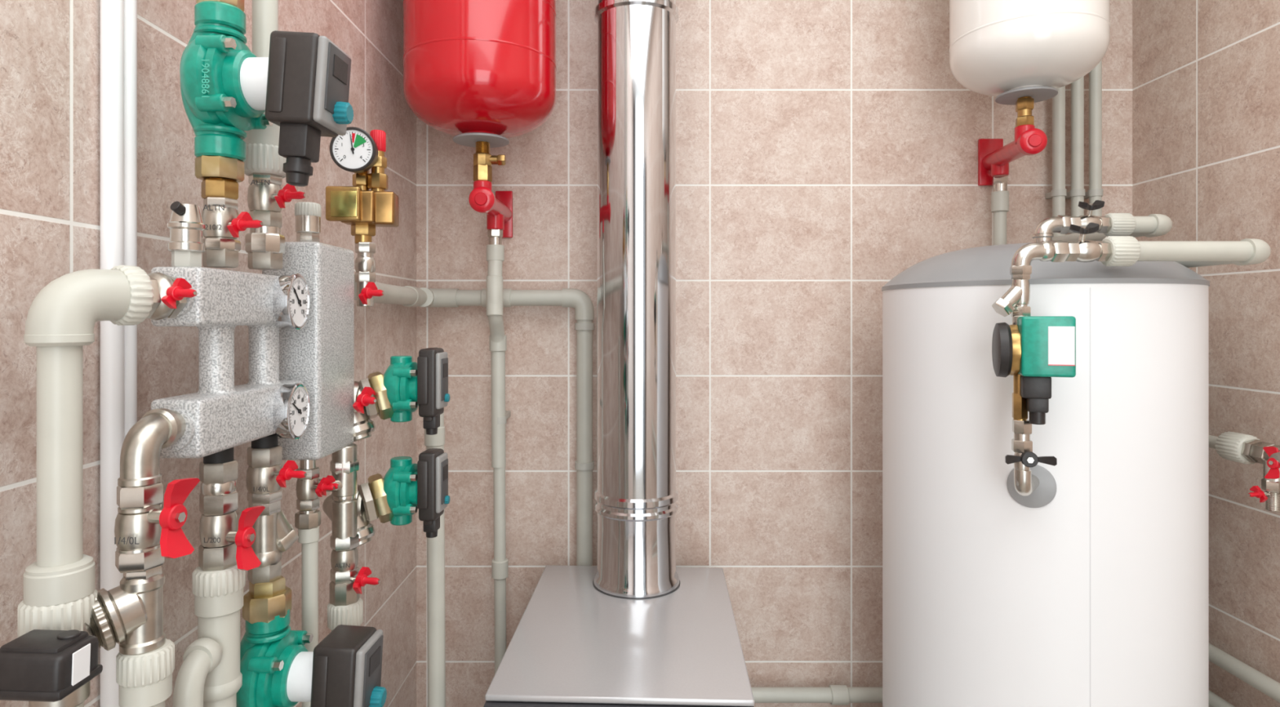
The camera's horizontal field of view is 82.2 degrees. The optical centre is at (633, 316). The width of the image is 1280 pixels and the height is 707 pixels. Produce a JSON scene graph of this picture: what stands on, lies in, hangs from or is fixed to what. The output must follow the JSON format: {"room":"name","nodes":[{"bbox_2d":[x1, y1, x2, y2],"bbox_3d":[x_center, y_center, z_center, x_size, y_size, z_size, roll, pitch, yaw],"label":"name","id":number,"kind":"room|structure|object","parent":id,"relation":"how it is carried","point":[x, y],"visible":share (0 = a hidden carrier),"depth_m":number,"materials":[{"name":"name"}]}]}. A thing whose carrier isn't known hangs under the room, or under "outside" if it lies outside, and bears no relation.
{"room":"mechanical room","nodes":[
{"label":"mechanical room","id":0,"kind":"room"},
{"bbox_2d":[0,0,416,706],"bbox_3d":[-0.498,0.150,0.025,0.080,2.500,3.049,0,0,0],"label":"wall","id":1,"kind":"structure","parent":0,"point":[50,50],"depth_m":0.71,"materials":[{"name":"beige tile"}]},
{"bbox_2d":[100,0,124,706],"bbox_3d":[-0.449,0.150,0.631,0.017,2.500,0.017,0,0,0],"label":"drain pipe","id":2,"kind":"object","parent":1,"relation":"attached to","point":[112,11],"visible":0.62,"depth_m":0.62,"materials":[{"name":"white plastic"}]},
{"bbox_2d":[124,0,137,439],"bbox_3d":[-0.449,0.150,0.648,0.017,2.500,0.017,0,0,0],"label":"drain pipe","id":3,"kind":"object","parent":1,"relation":"attached to","point":[130,6],"visible":0.16,"depth_m":0.64,"materials":[{"name":"white plastic"}]},
{"bbox_2d":[354,274,594,565],"bbox_3d":[-0.264,0.521,1.239,0.366,1.158,0.624,0,0,0],"label":"pipe","id":4,"kind":"object","parent":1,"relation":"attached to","point":[406,295],"visible":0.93,"depth_m":1.49,"materials":[{"name":"beige plastic"}]},
{"bbox_2d":[403,0,556,147],"bbox_3d":[-0.261,-0.633,1.355,0.273,0.636,0.330,0,0,33],"label":"vessel","id":5,"kind":"object","parent":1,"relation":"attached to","point":[474,71],"visible":0.98,"depth_m":1.23,"materials":[{"name":"red metal"}]},
{"bbox_2d":[383,347,449,435],"bbox_3d":[-0.273,0.092,0.905,0.091,0.106,0.066,0,0,0],"label":"pump","id":6,"kind":"object","parent":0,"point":[409,384],"visible":0.98,"depth_m":0.89,"materials":[{"name":"green metal"}]},
{"bbox_2d":[352,371,393,441],"bbox_3d":[-0.330,0.110,0.890,0.074,0.084,0.058,0,0,-22],"label":"valve","id":7,"kind":"object","parent":6,"relation":"attached to","point":[363,427],"visible":0.47,"depth_m":0.88,"materials":[{"name":"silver metal"}]},
{"bbox_2d":[416,0,1132,706],"bbox_3d":[0.298,0.150,1.589,1.672,2.500,0.080,0,0,0],"label":"wall","id":8,"kind":"structure","parent":0,"point":[827,150],"depth_m":1.55,"materials":[{"name":"tile"}]},
{"bbox_2d":[468,180,512,237],"bbox_3d":[-0.267,-0.215,1.416,0.045,0.098,0.268,0,0,0],"label":"wall bracket","id":9,"kind":"object","parent":8,"relation":"attached to","point":[498,208],"visible":0.98,"depth_m":1.40,"materials":[{"name":"red metal"}]},
{"bbox_2d":[473,141,506,182],"bbox_3d":[-0.261,-0.280,1.331,0.058,0.071,0.033,0,0,0],"label":"shutoff valve","id":10,"kind":"object","parent":9,"relation":"attached to","point":[483,161],"visible":1,"depth_m":1.32,"materials":[{"name":"gold metal"}]},
{"bbox_2d":[486,228,511,674],"bbox_3d":[-0.267,0.615,1.470,0.037,1.571,0.161,0,0,0],"label":"pipe","id":11,"kind":"object","parent":8,"relation":"attached to","point":[495,250],"visible":0.88,"depth_m":1.44,"materials":[{"name":"beige plastic"}]},
{"bbox_2d":[751,684,882,705],"bbox_3d":[0.410,0.779,1.520,0.620,0.038,0.060,0,0,0],"label":"pipe","id":12,"kind":"object","parent":8,"relation":"attached to","point":[835,695],"visible":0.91,"depth_m":1.50,"materials":[{"name":"beige plastic"}]},
{"bbox_2d":[977,124,1047,186],"bbox_3d":[0.731,-0.325,1.419,0.050,0.098,0.270,0,0,10],"label":"wall bracket","id":13,"kind":"object","parent":8,"relation":"attached to","point":[994,158],"visible":0.98,"depth_m":1.43,"materials":[{"name":"red metal"}]},
{"bbox_2d":[991,175,1008,244],"bbox_3d":[0.755,0.552,1.510,0.033,1.695,0.033,0,0,29],"label":"pipe","id":14,"kind":"object","parent":13,"relation":"attached to","point":[1000,194],"visible":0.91,"depth_m":1.50,"materials":[{"name":"beige plastic"}]},
{"bbox_2d":[1015,96,1034,126],"bbox_3d":[0.707,-0.369,1.324,0.030,0.057,0.030,0,0,0],"label":"pipe union","id":15,"kind":"object","parent":13,"relation":"attached to","point":[1024,105],"visible":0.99,"depth_m":1.31,"materials":[{"name":"gold metal"}]},
{"bbox_2d":[948,0,1110,104],"bbox_3d":[0.728,-0.712,1.358,0.258,0.636,0.335,0,0,29],"label":"vessel","id":16,"kind":"object","parent":8,"relation":"attached to","point":[1009,51],"visible":0.98,"depth_m":1.24,"materials":[{"name":"white metal"}]},
{"bbox_2d":[1044,85,1066,236],"bbox_3d":[0.877,0.150,1.524,0.028,2.500,0.052,0,0,0],"label":"pipe","id":17,"kind":"object","parent":8,"relation":"attached to","point":[1058,193],"visible":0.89,"depth_m":1.50,"materials":[{"name":"beige plastic"}]},
{"bbox_2d":[1065,75,1084,233],"bbox_3d":[0.915,0.150,1.524,0.028,2.500,0.052,0,0,0],"label":"pipe","id":18,"kind":"object","parent":8,"relation":"attached to","point":[1077,193],"visible":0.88,"depth_m":1.50,"materials":[{"name":"beige plastic"}]},
{"bbox_2d":[1084,59,1102,216],"bbox_3d":[0.953,0.150,1.524,0.027,2.500,0.052,0,0,0],"label":"pipe","id":19,"kind":"object","parent":8,"relation":"attached to","point":[1095,192],"visible":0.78,"depth_m":1.50,"materials":[{"name":"beige plastic"}]},
{"bbox_2d":[1100,235,1271,267],"bbox_3d":[0.759,-0.089,1.264,0.229,0.041,0.570,0,0,0],"label":"pipe","id":20,"kind":"object","parent":8,"relation":"attached to","point":[1126,251],"visible":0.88,"depth_m":0.99,"materials":[{"name":"beige plastic"}]},
{"bbox_2d":[1049,222,1111,262],"bbox_3d":[0.607,-0.101,0.998,0.077,0.055,0.035,0,0,0],"label":"valve","id":21,"kind":"object","parent":20,"relation":"attached to","point":[1082,250],"visible":1,"depth_m":0.99,"materials":[{"name":"silver metal"}]},
{"bbox_2d":[1132,0,1279,706],"bbox_3d":[1.094,0.150,0.025,0.080,2.500,3.049,0,0,0],"label":"wall","id":22,"kind":"structure","parent":0,"point":[1206,73],"depth_m":1.29,"materials":[{"name":"beige tile"}]},
{"bbox_2d":[1208,689,1234,706],"bbox_3d":[1.032,0.679,0.910,0.046,0.027,1.220,0,0,0],"label":"pipe","id":23,"kind":"object","parent":22,"relation":"attached to","point":[1215,700],"visible":0.02,"depth_m":1.28,"materials":[{"name":"beige plastic"}]},
{"bbox_2d":[1208,431,1259,464],"bbox_3d":[0.995,0.213,1.317,0.076,0.047,0.303,0,0,10],"label":"pipe","id":24,"kind":"object","parent":22,"relation":"attached to","point":[1228,445],"visible":0.51,"depth_m":1.19,"materials":[{"name":"beige plastic"}]},
{"bbox_2d":[1240,439,1279,511],"bbox_3d":[0.973,0.247,1.110,0.060,0.103,0.120,0,0,0],"label":"valve","id":25,"kind":"object","parent":24,"relation":"attached to","point":[1255,451],"visible":1,"depth_m":1.12,"materials":[{"name":"silver metal"}]},
{"bbox_2d":[1208,643,1279,702],"bbox_3d":[1.032,0.595,0.910,0.046,0.027,1.220,0,0,0],"label":"pipe","id":26,"kind":"object","parent":22,"relation":"attached to","point":[1256,679],"visible":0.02,"depth_m":1.21,"materials":[{"name":"beige plastic"}]},
{"bbox_3d":[0.298,1.440,0.065,1.672,0.080,3.129,0,0,0],"label":"floor","id":27,"kind":"structure","parent":0,"visible":0},
{"bbox_2d":[0,585,147,706],"bbox_3d":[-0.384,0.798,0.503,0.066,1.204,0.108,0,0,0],"label":"valve actuator","id":28,"kind":"object","parent":27,"relation":"on","point":[42,668],"visible":0.91,"depth_m":0.47,"materials":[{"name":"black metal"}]},
{"bbox_2d":[17,265,154,637],"bbox_3d":[-0.394,0.091,0.525,0.045,0.259,0.075,0,0,26],"label":"pipe","id":29,"kind":"object","parent":28,"relation":"attached to","point":[60,593],"visible":0.94,"depth_m":0.50,"materials":[{"name":"beige plastic"}]},
{"bbox_2d":[115,638,174,706],"bbox_3d":[-0.362,0.823,0.545,0.036,1.155,0.036,0,0,0],"label":"pipe","id":30,"kind":"object","parent":27,"relation":"on","point":[145,679],"visible":0.96,"depth_m":0.53,"materials":[{"name":"beige plastic"}]},
{"bbox_2d":[119,565,165,655],"bbox_3d":[-0.365,0.216,0.545,0.029,0.061,0.029,0,0,0],"label":"pipe tee","id":31,"kind":"object","parent":30,"relation":"attached to","point":[148,584],"visible":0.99,"depth_m":0.54,"materials":[{"name":"silver metal"}]},
{"bbox_2d":[114,477,199,573],"bbox_3d":[-0.355,0.152,0.541,0.056,0.067,0.036,0,0,9],"label":"valve","id":32,"kind":"object","parent":31,"relation":"attached to","point":[146,533],"visible":1,"depth_m":0.53,"materials":[{"name":"silver metal"}]},
{"bbox_2d":[117,408,186,488],"bbox_3d":[-0.366,0.098,0.561,0.031,0.054,0.059,0,0,0],"label":"pipe elbow","id":33,"kind":"object","parent":32,"relation":"attached to","point":[158,428],"visible":1,"depth_m":0.54,"materials":[{"name":"silver metal"}]},
{"bbox_2d":[173,564,245,706],"bbox_3d":[-0.365,0.810,0.629,0.041,1.180,0.078,0,0,0],"label":"pipe","id":34,"kind":"object","parent":27,"relation":"on","point":[209,675],"visible":0.95,"depth_m":0.63,"materials":[{"name":"beige plastic"}]},
{"bbox_2d":[198,447,265,571],"bbox_3d":[-0.355,0.167,0.645,0.052,0.107,0.034,0,0,9],"label":"valve","id":35,"kind":"object","parent":34,"relation":"attached to","point":[223,547],"visible":0.98,"depth_m":0.64,"materials":[{"name":"silver metal"}]},
{"bbox_2d":[297,525,319,706],"bbox_3d":[-0.359,0.816,0.811,0.022,1.168,0.022,0,0,0],"label":"pipe","id":36,"kind":"object","parent":27,"relation":"on","point":[308,538],"visible":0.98,"depth_m":0.80,"materials":[{"name":"beige plastic"}]},
{"bbox_2d":[294,460,334,529],"bbox_3d":[-0.350,0.190,0.805,0.048,0.084,0.027,0,0,38],"label":"valve","id":37,"kind":"object","parent":36,"relation":"attached to","point":[308,488],"visible":0.87,"depth_m":0.80,"materials":[{"name":"silver metal"}]},
{"bbox_2d":[236,608,386,706],"bbox_3d":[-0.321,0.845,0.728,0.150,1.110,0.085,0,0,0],"label":"pump","id":38,"kind":"object","parent":27,"relation":"on","point":[277,669],"visible":0.91,"depth_m":0.70,"materials":[{"name":"green metal"}]},
{"bbox_2d":[242,575,291,623],"bbox_3d":[-0.363,0.279,0.728,0.042,0.037,0.042,0,0,0],"label":"pipe fitting","id":39,"kind":"object","parent":38,"relation":"attached to","point":[264,602],"visible":0.96,"depth_m":0.71,"materials":[{"name":"yellow metal"}]},
{"bbox_2d":[248,500,298,584],"bbox_3d":[-0.362,0.222,0.737,0.034,0.079,0.050,0,0,27],"label":"y-strainer","id":40,"kind":"object","parent":39,"relation":"attached to","point":[274,535],"visible":0.84,"depth_m":0.72,"materials":[{"name":"silver metal"}]},
{"bbox_2d":[245,433,306,504],"bbox_3d":[-0.351,0.150,0.720,0.067,0.066,0.033,0,0,29],"label":"valve","id":41,"kind":"object","parent":40,"relation":"on","point":[265,477],"visible":0.97,"depth_m":0.72,"materials":[{"name":"silver metal"}]},
{"bbox_2d":[327,597,363,631],"bbox_3d":[-0.336,0.866,0.855,0.039,1.068,0.039,0,0,0],"label":"pipe","id":42,"kind":"object","parent":27,"relation":"on","point":[352,614],"visible":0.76,"depth_m":0.84,"materials":[{"name":"beige plastic"}]},
{"bbox_2d":[329,443,380,606],"bbox_3d":[-0.323,0.242,0.849,0.063,0.183,0.034,0,0,23],"label":"valve","id":43,"kind":"object","parent":42,"relation":"attached to","point":[347,580],"visible":0.97,"depth_m":0.84,"materials":[{"name":"silver metal"}]},
{"bbox_2d":[262,241,354,460],"bbox_3d":[-0.361,0.036,0.818,0.063,0.232,0.108,0,0,0],"label":"hydraulic separator","id":44,"kind":"object","parent":43,"relation":"attached to","point":[320,354],"visible":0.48,"depth_m":0.78,"materials":[{"name":"grey paint"}]},
{"bbox_2d":[151,266,279,326],"bbox_3d":[-0.366,-0.016,0.675,0.042,0.048,0.190,0,0,0],"label":"manifold","id":45,"kind":"object","parent":44,"relation":"attached to","point":[224,297],"visible":0.76,"depth_m":0.62,"materials":[{"name":"grey paint"}]},
{"bbox_2d":[146,271,196,319],"bbox_3d":[-0.362,-0.016,0.566,0.059,0.037,0.028,0,0,26],"label":"valve","id":46,"kind":"object","parent":45,"relation":"attached to","point":[171,293],"visible":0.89,"depth_m":0.56,"materials":[{"name":"silver metal"}]},
{"bbox_2d":[168,275,195,316],"bbox_3d":[-0.366,-0.016,0.583,0.033,0.033,0.006,0,0,0],"label":"socket","id":47,"kind":"object","parent":45,"relation":"attached to","point":[188,310],"depth_m":0.58,"materials":[{"name":"paint"}]},
{"bbox_2d":[167,200,205,266],"bbox_3d":[-0.365,-0.066,0.598,0.027,0.052,0.029,0,0,34],"label":"air vent","id":48,"kind":"object","parent":45,"relation":"on","point":[186,226],"visible":1,"depth_m":0.59,"materials":[{"name":"silver metal"}]},
{"bbox_2d":[201,196,263,267],"bbox_3d":[-0.353,-0.074,0.641,0.061,0.061,0.033,0,0,30],"label":"valve","id":49,"kind":"object","parent":45,"relation":"attached to","point":[223,222],"visible":0.98,"depth_m":0.64,"materials":[{"name":"silver metal"}]},
{"bbox_2d":[195,155,244,199],"bbox_3d":[-0.366,-0.122,0.649,0.036,0.036,0.036,0,0,0],"label":"pipe fitting","id":50,"kind":"object","parent":49,"relation":"on","point":[220,175],"visible":1,"depth_m":0.64,"materials":[{"name":"gold metal"}]},
{"bbox_2d":[179,0,353,186],"bbox_3d":[-0.324,-0.193,0.647,0.149,0.158,0.089,0,0,0],"label":"pump","id":51,"kind":"object","parent":50,"relation":"on","point":[302,86],"visible":1,"depth_m":0.62,"materials":[{"name":"green metal"}]},
{"bbox_2d":[195,0,244,11],"bbox_3d":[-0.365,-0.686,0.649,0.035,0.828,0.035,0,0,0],"label":"pipe fitting","id":52,"kind":"object","parent":51,"relation":"attached to","point":[238,3],"visible":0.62,"depth_m":0.64,"materials":[{"name":"yellow metal"}]},
{"bbox_2d":[244,172,306,270],"bbox_3d":[-0.352,-0.095,0.719,0.066,0.095,0.035,0,0,33],"label":"valve","id":53,"kind":"object","parent":45,"relation":"attached to","point":[264,246],"visible":0.97,"depth_m":0.72,"materials":[{"name":"silver metal"}]},
{"bbox_2d":[243,0,286,177],"bbox_3d":[-0.365,-0.620,0.728,0.044,0.960,0.044,0,0,0],"label":"pipe","id":54,"kind":"object","parent":53,"relation":"attached to","point":[262,156],"visible":0.48,"depth_m":0.72,"materials":[{"name":"grey plastic"}]},
{"bbox_2d":[272,273,310,329],"bbox_3d":[-0.340,-0.015,0.728,0.018,0.056,0.056,0,0,-3],"label":"thermometer","id":55,"kind":"object","parent":45,"relation":"attached to","point":[291,295],"visible":1,"depth_m":0.71,"materials":[{"name":"silver metal"}]},
{"bbox_2d":[151,380,302,457],"bbox_3d":[-0.366,0.090,0.675,0.042,0.048,0.190,0,0,0],"label":"manifold","id":56,"kind":"object","parent":44,"relation":"attached to","point":[215,423],"visible":0.67,"depth_m":0.62,"materials":[{"name":"grey paint"}]},
{"bbox_2d":[161,408,195,451],"bbox_3d":[-0.366,0.090,0.583,0.033,0.033,0.006,0,0,0],"label":"socket","id":57,"kind":"object","parent":56,"relation":"attached to","point":[186,442],"depth_m":0.58,"materials":[{"name":"grey paint"}]},
{"bbox_2d":[195,325,236,394],"bbox_3d":[-0.366,0.037,0.644,0.033,0.060,0.033,0,0,0],"label":"pipe","id":58,"kind":"object","parent":56,"relation":"attached to","point":[216,343],"visible":0.88,"depth_m":0.63,"materials":[{"name":"grey paint"}]},
{"bbox_2d":[246,324,280,385],"bbox_3d":[-0.366,0.037,0.727,0.033,0.060,0.033,0,0,0],"label":"pipe","id":59,"kind":"object","parent":56,"relation":"attached to","point":[264,340],"visible":0.87,"depth_m":0.72,"materials":[{"name":"grey paint"}]},
{"bbox_2d":[272,382,310,439],"bbox_3d":[-0.340,0.094,0.728,0.018,0.056,0.056,0,0,-3],"label":"thermometer","id":60,"kind":"object","parent":56,"relation":"attached to","point":[291,403],"visible":1,"depth_m":0.71,"materials":[{"name":"silver metal"}]},
{"bbox_2d":[294,201,321,242],"bbox_3d":[-0.360,-0.103,0.811,0.027,0.045,0.027,0,0,0],"label":"air vent","id":61,"kind":"object","parent":44,"relation":"on","point":[308,215],"visible":0.98,"depth_m":0.80,"materials":[{"name":"silver metal"}]},
{"bbox_2d":[352,386,376,413],"bbox_3d":[-0.349,0.101,0.879,0.107,0.036,0.040,0,0,19],"label":"valve","id":62,"kind":"object","parent":44,"relation":"attached to","point":[364,399],"visible":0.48,"depth_m":0.86,"materials":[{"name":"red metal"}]},
{"bbox_2d":[354,241,384,306],"bbox_3d":[-0.325,-0.052,0.895,0.028,0.079,0.048,0,0,-40],"label":"valve","id":63,"kind":"object","parent":44,"relation":"attached to","point":[365,263],"visible":1,"depth_m":0.90,"materials":[{"name":"silver metal"}]},
{"bbox_2d":[325,126,399,243],"bbox_3d":[-0.328,-0.159,0.893,0.074,0.139,0.064,0,0,0],"label":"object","id":64,"kind":"object","parent":63,"relation":"on","point":[357,151],"visible":0.97,"depth_m":0.88,"materials":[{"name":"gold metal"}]},
{"bbox_2d":[322,495,333,521],"bbox_3d":[-0.349,0.231,0.872,0.028,0.033,0.046,0,0,-37],"label":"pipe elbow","id":65,"kind":"object","parent":43,"relation":"attached to","point":[327,504],"visible":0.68,"depth_m":0.87,"materials":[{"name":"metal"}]},
{"bbox_2d":[319,475,342,495],"bbox_3d":[-0.338,0.190,0.826,0.041,0.025,0.043,0,0,38],"label":"valve","id":66,"kind":"object","parent":43,"relation":"attached to","point":[336,483],"visible":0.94,"depth_m":0.82,"materials":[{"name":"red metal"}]},
{"bbox_2d":[329,473,393,546],"bbox_3d":[-0.330,0.236,0.890,0.074,0.084,0.058,0,0,-22],"label":"pipe fitting","id":67,"kind":"object","parent":43,"relation":"attached to","point":[372,504],"visible":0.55,"depth_m":0.88,"materials":[{"name":"yellow metal"}]},
{"bbox_2d":[383,448,449,537],"bbox_3d":[-0.273,0.218,0.905,0.091,0.106,0.066,0,0,0],"label":"pump","id":68,"kind":"object","parent":67,"relation":"attached to","point":[408,486],"visible":0.97,"depth_m":0.89,"materials":[{"name":"green metal"}]},
{"bbox_2d":[424,411,445,706],"bbox_3d":[-0.298,0.743,1.100,0.030,1.315,0.030,0,0,37],"label":"pipe","id":69,"kind":"object","parent":27,"relation":"on","point":[436,635],"visible":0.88,"depth_m":1.09,"materials":[{"name":"beige plastic"}]},
{"bbox_2d":[483,565,754,706],"bbox_3d":[-0.009,0.950,1.211,0.376,0.900,0.530,0,0,0],"label":"boiler","id":70,"kind":"object","parent":27,"relation":"on","point":[573,644],"visible":0.94,"depth_m":1.10,"materials":[{"name":"silver metal"}]},
{"bbox_2d":[592,0,679,599],"bbox_3d":[0.006,-0.299,1.378,0.164,1.599,0.164,0,0,0],"label":"flue pipe","id":71,"kind":"object","parent":70,"relation":"on","point":[637,495],"visible":1,"depth_m":1.31,"materials":[{"name":"silver metal"}]},
{"bbox_2d":[881,242,1209,706],"bbox_3d":[0.676,0.640,1.248,0.480,1.520,0.480,0,0,0],"label":"water tank","id":72,"kind":"object","parent":27,"relation":"on","point":[1089,588],"visible":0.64,"depth_m":1.04,"materials":[{"name":"white metal"}]},
{"bbox_2d":[1004,419,1057,496],"bbox_3d":[0.534,0.191,1.004,0.060,0.105,0.090,0,0,17],"label":"valve","id":73,"kind":"object","parent":72,"relation":"attached to","point":[1024,458],"visible":1,"depth_m":0.98,"materials":[{"name":"silver metal"}]},
{"bbox_2d":[991,315,1075,424],"bbox_3d":[0.529,0.073,0.974,0.089,0.149,0.074,0,0,19],"label":"pump","id":74,"kind":"object","parent":73,"relation":"on","point":[1033,350],"visible":1,"depth_m":0.95,"materials":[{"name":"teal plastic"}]},
{"bbox_2d":[991,274,1030,316],"bbox_3d":[0.515,-0.030,0.999,0.052,0.062,0.026,0,0,-11],"label":"y-strainer","id":75,"kind":"object","parent":74,"relation":"attached to","point":[1015,302],"visible":0.99,"depth_m":0.99,"materials":[{"name":"silver metal"}]},
{"bbox_2d":[1009,240,1055,275],"bbox_3d":[0.542,-0.080,1.000,0.055,0.046,0.028,0,0,0],"label":"pipe elbow","id":76,"kind":"object","parent":75,"relation":"on","point":[1043,251],"visible":1,"depth_m":0.99,"materials":[{"name":"silver metal"}]},
{"bbox_2d":[1031,216,1063,242],"bbox_3d":[0.672,-0.138,1.190,0.046,0.049,0.031,0,0,0],"label":"pipe elbow","id":77,"kind":"object","parent":72,"relation":"on","point":[1044,230],"visible":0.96,"depth_m":1.18,"materials":[{"name":"silver metal"}]},
{"bbox_2d":[1057,200,1111,234],"bbox_3d":[0.730,-0.162,1.187,0.079,0.056,0.036,0,0,0],"label":"valve","id":78,"kind":"object","parent":72,"relation":"on","point":[1104,222],"visible":0.83,"depth_m":1.18,"materials":[{"name":"silver metal"}]},
{"bbox_2d":[1052,213,1172,241],"bbox_3d":[0.824,-0.149,1.360,0.112,0.037,0.378,0,0,0],"label":"pipe","id":79,"kind":"object","parent":72,"relation":"attached to","point":[1122,224],"visible":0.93,"depth_m":1.18,"materials":[{"name":"beige plastic"}]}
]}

